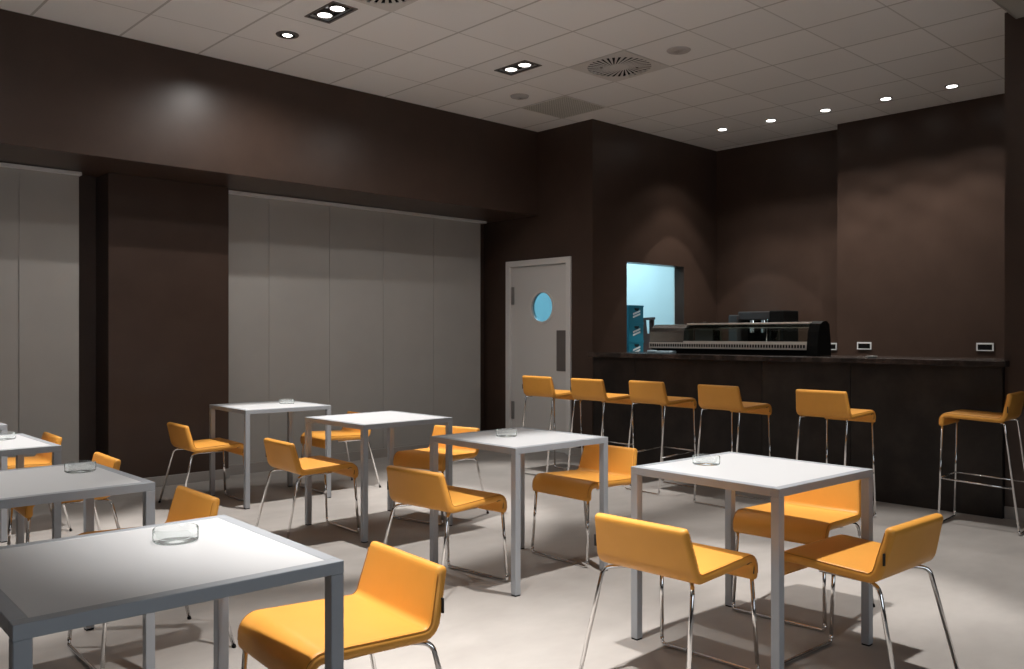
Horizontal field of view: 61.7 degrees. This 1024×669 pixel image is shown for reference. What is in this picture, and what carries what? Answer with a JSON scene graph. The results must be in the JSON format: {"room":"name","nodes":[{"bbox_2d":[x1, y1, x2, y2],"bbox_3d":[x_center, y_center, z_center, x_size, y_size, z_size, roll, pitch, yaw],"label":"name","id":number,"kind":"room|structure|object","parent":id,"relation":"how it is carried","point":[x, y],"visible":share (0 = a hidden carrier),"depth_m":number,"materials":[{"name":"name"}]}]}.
{"room":"eatery","nodes":[
{"label":"eatery","id":0,"kind":"room"},
{"bbox_2d":[96,172,228,477],"bbox_3d":[-3.003,-0.018,7.414,1.025,2.595,0.300,0,0,-43],"label":"wall pillar","id":1,"kind":"structure","parent":0,"point":[162,245],"depth_m":7.24,"materials":[{"name":"brown paint"}]},
{"bbox_2d":[144,468,229,486],"bbox_3d":[-2.894,1.238,7.300,1.035,0.085,0.015,0,0,-43],"label":"baseboard","id":2,"kind":"structure","parent":1,"relation":"attached to","point":[175,479],"depth_m":7.39,"materials":[{"name":"grey"}]},
{"bbox_2d":[0,9,537,222],"bbox_3d":[-3.412,-1.778,6.614,9.330,0.925,0.900,0,0,-43],"label":"beam","id":3,"kind":"structure","parent":0,"point":[93,103],"depth_m":7.10,"materials":[{"name":"brown paint"}]},
{"bbox_2d":[0,162,81,463],"bbox_3d":[-4.856,-0.058,5.655,3.755,2.504,0.080,0,0,-43],"label":"blind","id":4,"kind":"object","parent":3,"relation":"hanging from","point":[39,206],"visible":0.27,"depth_m":6.73,"materials":[{"name":"grey fabric"}]},
{"bbox_2d":[229,190,486,464],"bbox_3d":[-1.479,-0.058,8.848,3.190,2.504,0.080,0,0,-43],"label":"blind","id":5,"kind":"object","parent":3,"relation":"hanging from","point":[344,307],"visible":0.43,"depth_m":8.71,"materials":[{"name":"grey fabric"}]},
{"bbox_2d":[79,175,483,462],"bbox_3d":[-3.828,-0.480,6.944,9.480,3.520,0.150,0,0,-43],"label":"wall","id":6,"kind":"structure","parent":0,"point":[87,184],"depth_m":7.14,"materials":[{"name":"brown paint"}]},
{"bbox_2d":[229,443,429,474],"bbox_3d":[-3.660,1.236,6.875,9.330,0.088,0.180,0,0,-43],"label":"baseboard","id":7,"kind":"structure","parent":6,"relation":"attached to","point":[235,469],"depth_m":8.62,"materials":[{"name":"grey"}]},
{"bbox_2d":[0,0,1005,150],"bbox_3d":[-1.232,-2.250,6.070,12.050,0.020,6.686,0,0,-43],"label":"ceiling","id":8,"kind":"structure","parent":0,"point":[749,63],"depth_m":6.77,"materials":[{"name":"tile"}]},
{"bbox_2d":[276,31,298,38],"bbox_3d":[-1.678,-2.275,6.410,0.170,0.090,0.170,0,0,-43],"label":"recessed light","id":9,"kind":"object","parent":8,"relation":"in","point":[282,34],"visible":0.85,"depth_m":6.39,"materials":[{"name":"grey"}]},
{"bbox_2d":[304,1,357,23],"bbox_3d":[-1.259,-2.267,5.967,0.200,0.066,0.374,0,0,-43],"label":"recessed light","id":10,"kind":"object","parent":8,"relation":"in","point":[328,11],"visible":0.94,"depth_m":5.97,"materials":[{"name":"grey"}]},
{"bbox_2d":[354,0,416,11],"bbox_3d":[-0.847,-2.261,5.531,0.598,0.058,0.598,0,0,-43],"label":"ceiling vent","id":11,"kind":"object","parent":8,"relation":"in","point":[387,5],"visible":1,"depth_m":5.81,"materials":[{"name":"white metal"}]},
{"bbox_2d":[494,60,541,75],"bbox_3d":[0.049,-2.267,7.203,0.200,0.066,0.374,0,0,-43],"label":"recessed light","id":12,"kind":"object","parent":8,"relation":"in","point":[514,67],"visible":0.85,"depth_m":7.21,"materials":[{"name":"grey"}]},
{"bbox_2d":[510,93,528,99],"bbox_3d":[0.072,-2.229,8.057,0.176,0.023,0.176,0,0,-43],"label":"smoke detector","id":13,"kind":"object","parent":8,"relation":"attached to","point":[518,96],"visible":1,"depth_m":8.02,"materials":[{"name":"grey plastic"}]},
{"bbox_2d":[521,96,606,118],"bbox_3d":[0.509,-2.237,8.464,0.600,0.006,0.600,0,0,-43],"label":"ceiling vent","id":14,"kind":"object","parent":8,"relation":"in","point":[562,107],"visible":1,"depth_m":8.45,"materials":[{"name":"metal"}]},
{"bbox_2d":[569,50,669,81],"bbox_3d":[0.897,-2.261,7.180,0.598,0.058,0.598,0,0,-43],"label":"ceiling vent","id":15,"kind":"object","parent":8,"relation":"in","point":[618,64],"visible":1,"depth_m":7.16,"materials":[{"name":"white metal"}]},
{"bbox_2d":[667,46,690,54],"bbox_3d":[1.314,-2.235,6.761,0.190,0.013,0.190,0,0,-43],"label":"ceiling speaker","id":16,"kind":"object","parent":8,"relation":"attached to","point":[678,50],"visible":1,"depth_m":6.73,"materials":[{"name":"grey plastic"}]},
{"bbox_2d":[819,108,831,111],"bbox_3d":[3.125,-2.276,8.557,0.116,0.087,0.116,0,0,-43],"label":"recessed light","id":17,"kind":"object","parent":8,"relation":"in","point":[825,109],"visible":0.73,"depth_m":8.55,"materials":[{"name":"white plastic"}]},
{"bbox_2d":[879,97,891,100],"bbox_3d":[3.546,-2.276,8.140,0.116,0.087,0.116,0,0,-43],"label":"recessed light","id":18,"kind":"object","parent":8,"relation":"in","point":[882,98],"visible":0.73,"depth_m":8.12,"materials":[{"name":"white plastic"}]},
{"bbox_2d":[945,84,958,87],"bbox_3d":[3.962,-2.276,7.730,0.116,0.087,0.116,0,0,-43],"label":"recessed light","id":19,"kind":"object","parent":8,"relation":"in","point":[950,85],"visible":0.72,"depth_m":7.73,"materials":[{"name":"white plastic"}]},
{"bbox_2d":[0,449,1023,668],"bbox_3d":[0.507,1.340,4.230,12.050,0.120,11.750,0,0,-43],"label":"floor","id":20,"kind":"structure","parent":0,"point":[977,565],"depth_m":4.24,"materials":[{"name":"beige tile"}]},
{"bbox_2d":[0,423,6,542],"bbox_3d":[-3.617,0.917,5.307,0.715,0.725,0.715,0,0,-43],"label":"table","id":21,"kind":"object","parent":20,"relation":"on","point":[3,427],"visible":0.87,"depth_m":5.28,"materials":[{"name":"grey metal"}]},
{"bbox_2d":[0,433,60,543],"bbox_3d":[-2.762,0.917,4.312,0.715,0.725,0.715,0,0,-43],"label":"table","id":22,"kind":"object","parent":20,"relation":"on","point":[23,444],"visible":0.68,"depth_m":4.29,"materials":[{"name":"grey metal"}]},
{"bbox_2d":[0,431,15,439],"bbox_3d":[-2.697,0.537,4.550,0.116,0.036,0.116,0,0,-34],"label":"ashtray","id":23,"kind":"object","parent":22,"relation":"on","point":[10,438],"visible":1,"depth_m":4.58,"materials":[{"name":"clear glass"}]},
{"bbox_2d":[7,432,71,530],"bbox_3d":[-3.215,0.974,5.603,0.519,0.616,0.490,0,0,-40],"label":"chair","id":24,"kind":"object","parent":20,"relation":"on","point":[40,459],"visible":0.44,"depth_m":5.58,"materials":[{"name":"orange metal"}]},
{"bbox_2d":[7,452,120,544],"bbox_3d":[-2.377,0.974,4.600,0.519,0.616,0.490,0,0,-41],"label":"chair","id":25,"kind":"object","parent":20,"relation":"on","point":[100,458],"visible":0.17,"depth_m":4.56,"materials":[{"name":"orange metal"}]},
{"bbox_2d":[0,461,154,668],"bbox_3d":[-1.852,0.917,3.242,0.722,0.725,0.722,0,0,-43],"label":"table","id":26,"kind":"object","parent":20,"relation":"on","point":[20,487],"visible":0.75,"depth_m":3.21,"materials":[{"name":"white laminate"}]},
{"bbox_2d":[64,460,95,472],"bbox_3d":[-1.752,0.537,3.483,0.116,0.036,0.116,0,0,6],"label":"ashtray","id":27,"kind":"object","parent":26,"relation":"on","point":[89,469],"visible":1,"depth_m":3.48,"materials":[{"name":"clear glass"}]},
{"bbox_2d":[67,486,235,668],"bbox_3d":[-1.480,0.974,3.517,0.519,0.616,0.490,0,0,-42],"label":"chair","id":28,"kind":"object","parent":20,"relation":"on","point":[187,503],"visible":0.21,"depth_m":3.56,"materials":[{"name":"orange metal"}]},
{"bbox_2d":[0,515,343,668],"bbox_3d":[-0.919,0.917,2.141,0.718,0.725,0.718,0,0,-41],"label":"table","id":29,"kind":"object","parent":20,"relation":"on","point":[50,586],"visible":1,"depth_m":2.05,"materials":[{"name":"grey metal"}]},
{"bbox_2d":[152,523,198,545],"bbox_3d":[-0.906,0.537,2.312,0.116,0.036,0.116,0,0,-43],"label":"ashtray","id":30,"kind":"object","parent":29,"relation":"on","point":[186,540],"visible":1,"depth_m":2.30,"materials":[{"name":"clear glass"}]},
{"bbox_2d":[158,422,243,502],"bbox_3d":[-2.339,0.974,6.507,0.519,0.616,0.490,0,0,-40],"label":"chair","id":31,"kind":"object","parent":20,"relation":"on","point":[180,436],"visible":0.92,"depth_m":6.43,"materials":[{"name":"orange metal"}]},
{"bbox_2d":[209,400,330,508],"bbox_3d":[-1.909,0.917,6.766,0.698,0.725,0.698,0,0,-40],"label":"table","id":32,"kind":"object","parent":20,"relation":"on","point":[247,408],"visible":0.86,"depth_m":6.71,"materials":[{"name":"grey metal"}]},
{"bbox_2d":[255,438,359,538],"bbox_3d":[-1.315,0.974,5.507,0.519,0.616,0.490,0,0,-39],"label":"chair","id":33,"kind":"object","parent":20,"relation":"on","point":[281,455],"visible":0.96,"depth_m":5.43,"materials":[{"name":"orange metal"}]},
{"bbox_2d":[299,411,380,493],"bbox_3d":[-1.446,0.974,7.194,0.519,0.616,0.490,0,0,-40],"label":"chair","id":34,"kind":"object","parent":20,"relation":"on","point":[345,434],"visible":0.63,"depth_m":7.13,"materials":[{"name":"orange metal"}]},
{"bbox_2d":[237,541,446,668],"bbox_3d":[-0.473,0.974,2.500,0.519,0.616,0.490,0,0,-39],"label":"chair","id":35,"kind":"object","parent":20,"relation":"on","point":[397,601],"visible":0.94,"depth_m":2.46,"materials":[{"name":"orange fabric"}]},
{"bbox_2d":[305,411,452,542],"bbox_3d":[-0.896,0.917,5.759,0.706,0.725,0.706,0,0,-43],"label":"table","id":36,"kind":"object","parent":20,"relation":"on","point":[366,421],"visible":0.93,"depth_m":5.72,"materials":[{"name":"grey metal"}]},
{"bbox_2d":[393,425,488,525],"bbox_3d":[-0.507,0.974,6.058,0.490,0.616,0.519,0,0,34],"label":"chair","id":37,"kind":"object","parent":20,"relation":"on","point":[415,458],"visible":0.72,"depth_m":5.95,"materials":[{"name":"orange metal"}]},
{"bbox_2d":[383,465,507,581],"bbox_3d":[-0.354,0.974,4.386,0.490,0.616,0.519,0,0,42],"label":"chair","id":38,"kind":"object","parent":20,"relation":"on","point":[406,486],"visible":0.98,"depth_m":4.29,"materials":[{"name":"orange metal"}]},
{"bbox_2d":[430,427,607,596],"bbox_3d":[0.036,0.917,4.668,0.688,0.725,0.688,0,0,-43],"label":"table","id":39,"kind":"object","parent":20,"relation":"on","point":[527,440],"visible":0.87,"depth_m":4.55,"materials":[{"name":"white laminate"}]},
{"bbox_2d":[496,428,516,436],"bbox_3d":[-0.030,0.537,4.692,0.116,0.036,0.116,0,0,-24],"label":"ashtray","id":40,"kind":"object","parent":39,"relation":"on","point":[498,435],"visible":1,"depth_m":4.70,"materials":[{"name":"clear glass"}]},
{"bbox_2d":[522,375,582,475],"bbox_3d":[0.359,0.830,7.952,0.492,0.901,0.394,0,0,-43],"label":"bar stool","id":41,"kind":"object","parent":20,"relation":"on","point":[542,386],"visible":0.76,"depth_m":7.84,"materials":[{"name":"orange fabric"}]},
{"bbox_2d":[531,444,637,567],"bbox_3d":[0.450,0.974,5.029,0.519,0.616,0.490,0,0,-42],"label":"chair","id":42,"kind":"object","parent":20,"relation":"on","point":[578,484],"visible":0.84,"depth_m":4.99,"materials":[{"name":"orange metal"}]},
{"bbox_2d":[567,378,633,470],"bbox_3d":[0.776,0.830,7.487,0.492,0.901,0.394,0,0,-43],"label":"bar stool","id":43,"kind":"object","parent":20,"relation":"on","point":[581,389],"visible":0.69,"depth_m":7.40,"materials":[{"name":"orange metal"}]},
{"bbox_2d":[625,380,696,494],"bbox_3d":[1.233,0.830,7.110,0.492,0.901,0.394,0,0,-40],"label":"bar stool","id":44,"kind":"object","parent":20,"relation":"on","point":[647,392],"visible":0.97,"depth_m":7.03,"materials":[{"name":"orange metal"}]},
{"bbox_2d":[579,513,759,668],"bbox_3d":[0.593,0.974,3.204,0.519,0.616,0.490,0,0,-45],"label":"chair","id":45,"kind":"object","parent":20,"relation":"on","point":[662,550],"visible":1,"depth_m":3.10,"materials":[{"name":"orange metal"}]},
{"bbox_2d":[693,384,771,508],"bbox_3d":[1.681,0.830,6.536,0.492,0.901,0.394,0,0,-39],"label":"bar stool","id":46,"kind":"object","parent":20,"relation":"on","point":[717,397],"visible":0.9,"depth_m":6.46,"materials":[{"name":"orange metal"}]},
{"bbox_2d":[631,452,872,668],"bbox_3d":[0.995,0.917,3.575,0.702,0.725,0.702,0,0,-41],"label":"table","id":47,"kind":"object","parent":20,"relation":"on","point":[777,478],"visible":0.97,"depth_m":3.50,"materials":[{"name":"grey metal"}]},
{"bbox_2d":[692,454,719,465],"bbox_3d":[0.833,0.537,3.678,0.116,0.036,0.116,0,0,26],"label":"ashtray","id":48,"kind":"object","parent":47,"relation":"on","point":[698,463],"visible":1,"depth_m":3.68,"materials":[{"name":"clear glass"}]},
{"bbox_2d":[593,357,1004,518],"bbox_3d":[2.325,0.752,7.518,0.590,1.055,3.757,0,0,-43],"label":"bar counter","id":49,"kind":"object","parent":20,"relation":"on","point":[908,402],"depth_m":6.72,"materials":[{"name":"black wood"}]},
{"bbox_2d":[588,352,1009,366],"bbox_3d":[2.328,0.203,7.512,0.695,0.042,3.813,0,0,-43],"label":"countertop","id":50,"kind":"structure","parent":49,"relation":"on","point":[942,361],"depth_m":6.86,"materials":[{"name":"stone"}]},
{"bbox_2d":[656,351,675,353],"bbox_3d":[1.479,0.170,8.246,0.170,0.026,0.110,0,0,42],"label":"folded cloth","id":51,"kind":"object","parent":50,"relation":"on","point":[662,352],"visible":0.97,"depth_m":8.19,"materials":[{"name":"white fabric"}]},
{"bbox_2d":[649,321,830,355],"bbox_3d":[2.052,0.030,7.945,0.270,0.304,1.775,0,0,-43],"label":"display case","id":52,"kind":"object","parent":50,"relation":"on","point":[692,337],"visible":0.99,"depth_m":7.84,"materials":[{"name":"black plastic"}]},
{"bbox_2d":[731,479,874,631],"bbox_3d":[1.355,0.974,4.013,0.490,0.616,0.519,0,0,43],"label":"chair","id":53,"kind":"object","parent":20,"relation":"on","point":[809,516],"visible":0.68,"depth_m":3.94,"materials":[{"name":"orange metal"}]},
{"bbox_2d":[795,389,875,527],"bbox_3d":[2.237,0.830,5.963,0.492,0.901,0.394,0,0,-42],"label":"bar stool","id":54,"kind":"object","parent":20,"relation":"on","point":[834,405],"visible":0.89,"depth_m":5.87,"materials":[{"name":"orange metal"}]},
{"bbox_2d":[770,513,958,668],"bbox_3d":[1.319,0.974,3.219,0.490,0.616,0.519,0,0,-41],"label":"chair","id":55,"kind":"object","parent":20,"relation":"on","point":[905,546],"visible":0.94,"depth_m":3.13,"materials":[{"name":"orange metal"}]},
{"bbox_2d":[938,391,1023,535],"bbox_3d":[3.165,0.830,5.739,0.492,0.901,0.394,0,0,43],"label":"bar stool","id":56,"kind":"object","parent":20,"relation":"on","point":[1013,406],"visible":0.98,"depth_m":5.69,"materials":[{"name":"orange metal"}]},
{"bbox_3d":[2.811,0.798,9.650,0.685,0.965,1.620,0,0,-43],"label":"countertop","id":57,"kind":"structure","parent":20,"relation":"on","visible":0},
{"bbox_2d":[729,310,797,341],"bbox_3d":[2.807,0.026,9.577,0.400,0.577,0.680,0,0,-43],"label":"espresso machine","id":58,"kind":"object","parent":57,"relation":"on","point":[735,334],"visible":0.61,"depth_m":9.49,"materials":[{"name":"black metal"}]},
{"bbox_2d":[738,311,769,319],"bbox_3d":[2.801,-0.207,9.613,0.320,0.095,0.420,0,0,-43],"label":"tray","id":59,"kind":"object","parent":58,"relation":"on","point":[757,315],"depth_m":9.50,"materials":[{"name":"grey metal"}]},
{"bbox_3d":[1.484,0.784,10.219,1.600,0.992,0.690,0,0,-43],"label":"countertop","id":60,"kind":"structure","parent":20,"relation":"on","visible":0},
{"bbox_2d":[627,341,643,351],"bbox_3d":[1.359,0.183,10.090,0.278,0.209,0.264,0,0,-43],"label":"crate","id":61,"kind":"object","parent":60,"relation":"on","point":[632,346],"visible":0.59,"depth_m":9.98,"materials":[{"name":"teal plastic"}]},
{"bbox_2d":[627,323,643,340],"bbox_3d":[1.359,-0.026,10.090,0.278,0.209,0.264,0,0,-43],"label":"crate","id":62,"kind":"object","parent":61,"relation":"on","point":[634,330],"visible":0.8,"depth_m":9.98,"materials":[{"name":"teal plastic"}]},
{"bbox_2d":[627,305,643,322],"bbox_3d":[1.359,-0.235,10.090,0.278,0.209,0.264,0,0,-43],"label":"crate","id":63,"kind":"object","parent":62,"relation":"on","point":[634,312],"visible":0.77,"depth_m":9.98,"materials":[{"name":"teal plastic"}]},
{"bbox_2d":[643,317,654,351],"bbox_3d":[1.599,0.039,10.265,0.290,0.498,0.070,0,0,-43],"label":"wooden stand","id":64,"kind":"object","parent":60,"relation":"on","point":[646,336],"visible":0.37,"depth_m":10.23,"materials":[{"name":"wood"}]},
{"bbox_2d":[484,119,600,447],"bbox_3d":[0.248,-0.480,9.628,0.130,3.520,1.850,0,0,-43],"label":"wall","id":65,"kind":"structure","parent":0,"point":[567,222],"depth_m":9.22,"materials":[{"name":"brown paint"}]},
{"bbox_2d":[506,256,570,454],"bbox_3d":[0.325,0.224,9.527,0.147,2.112,1.006,0,0,-43],"label":"door","id":66,"kind":"structure","parent":65,"relation":"attached to","point":[534,347],"depth_m":9.50,"materials":[{"name":"white wood"}]},
{"bbox_2d":[571,447,583,455],"bbox_3d":[0.729,1.238,9.014,0.014,0.085,0.296,0,0,-43],"label":"baseboard","id":67,"kind":"structure","parent":65,"relation":"attached to","point":[575,451],"depth_m":9.05,"materials":[{"name":"grey"}]},
{"bbox_2d":[534,293,551,321],"bbox_3d":[-0.088,-0.170,11.649,2.160,2.900,0.150,0,0,-43],"label":"wall","id":68,"kind":"structure","parent":0,"point":[543,304],"depth_m":12.05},
{"bbox_2d":[629,263,674,323],"bbox_3d":[1.611,-0.095,9.831,2.130,2.750,0.012,0,0,-43],"label":"wall","id":69,"kind":"structure","parent":0,"point":[629,263],"depth_m":10.11,"materials":[{"name":"white"}]},
{"bbox_2d":[601,121,716,351],"bbox_3d":[1.671,-0.480,9.790,2.160,3.520,0.130,0,0,-43],"label":"wall","id":70,"kind":"structure","parent":0,"point":[659,194],"depth_m":9.65,"materials":[{"name":"brown paint"}]},
{"bbox_2d":[627,130,836,354],"bbox_3d":[2.227,-0.480,10.955,0.310,3.520,4.340,0,0,-43],"label":"wall","id":71,"kind":"structure","parent":0,"point":[777,200],"depth_m":9.93,"materials":[{"name":"brown paint"}]},
{"bbox_2d":[831,343,836,349],"bbox_3d":[3.509,0.130,9.409,0.012,0.076,0.110,0,0,-43],"label":"wall socket","id":72,"kind":"object","parent":71,"relation":"attached to","point":[833,345],"visible":0.5,"depth_m":9.39,"materials":[{"name":"white plastic"}]},
{"bbox_2d":[837,93,1004,357],"bbox_3d":[4.430,-0.480,8.487,0.500,3.520,2.275,0,0,-43],"label":"wall","id":73,"kind":"structure","parent":0,"point":[921,192],"depth_m":8.51,"materials":[{"name":"brown paint"}]},
{"bbox_2d":[857,342,871,348],"bbox_3d":[3.664,0.117,8.925,0.012,0.076,0.150,0,0,-43],"label":"wall socket","id":74,"kind":"object","parent":73,"relation":"attached to","point":[860,345],"visible":1,"depth_m":8.92,"materials":[{"name":"white plastic"}]},
{"bbox_2d":[976,343,993,350],"bbox_3d":[4.457,0.117,8.085,0.012,0.076,0.150,0,0,-43],"label":"wall socket","id":75,"kind":"object","parent":73,"relation":"attached to","point":[979,346],"visible":1,"depth_m":8.08,"materials":[{"name":"white plastic"}]},
{"bbox_2d":[995,0,1023,17],"bbox_3d":[1.830,-2.220,0.975,9.200,0.080,4.902,0,0,-43],"label":"ceiling","id":76,"kind":"structure","parent":0,"point":[1016,7],"depth_m":5.70,"materials":[{"name":"grey"}]},
{"bbox_2d":[1005,12,1023,508],"bbox_3d":[6.125,-0.480,5.094,2.700,3.520,4.985,0,0,-43],"label":"wall","id":77,"kind":"structure","parent":0,"point":[1014,28],"depth_m":5.93,"materials":[{"name":"brown paint"}]},
{"bbox_2d":[992,0,1017,18],"bbox_3d":[0.142,-2.219,2.760,9.200,0.082,0.012,0,0,-43],"label":"trim","id":78,"kind":"structure","parent":77,"relation":"attached to","point":[997,3],"depth_m":5.75,"materials":[{"name":"grey"}]},
{"bbox_2d":[1004,506,1023,520],"bbox_3d":[5.140,1.238,4.160,0.014,0.085,4.983,0,0,-43],"label":"baseboard","id":79,"kind":"structure","parent":77,"relation":"attached to","point":[1009,512],"depth_m":5.93,"materials":[{"name":"grey"}]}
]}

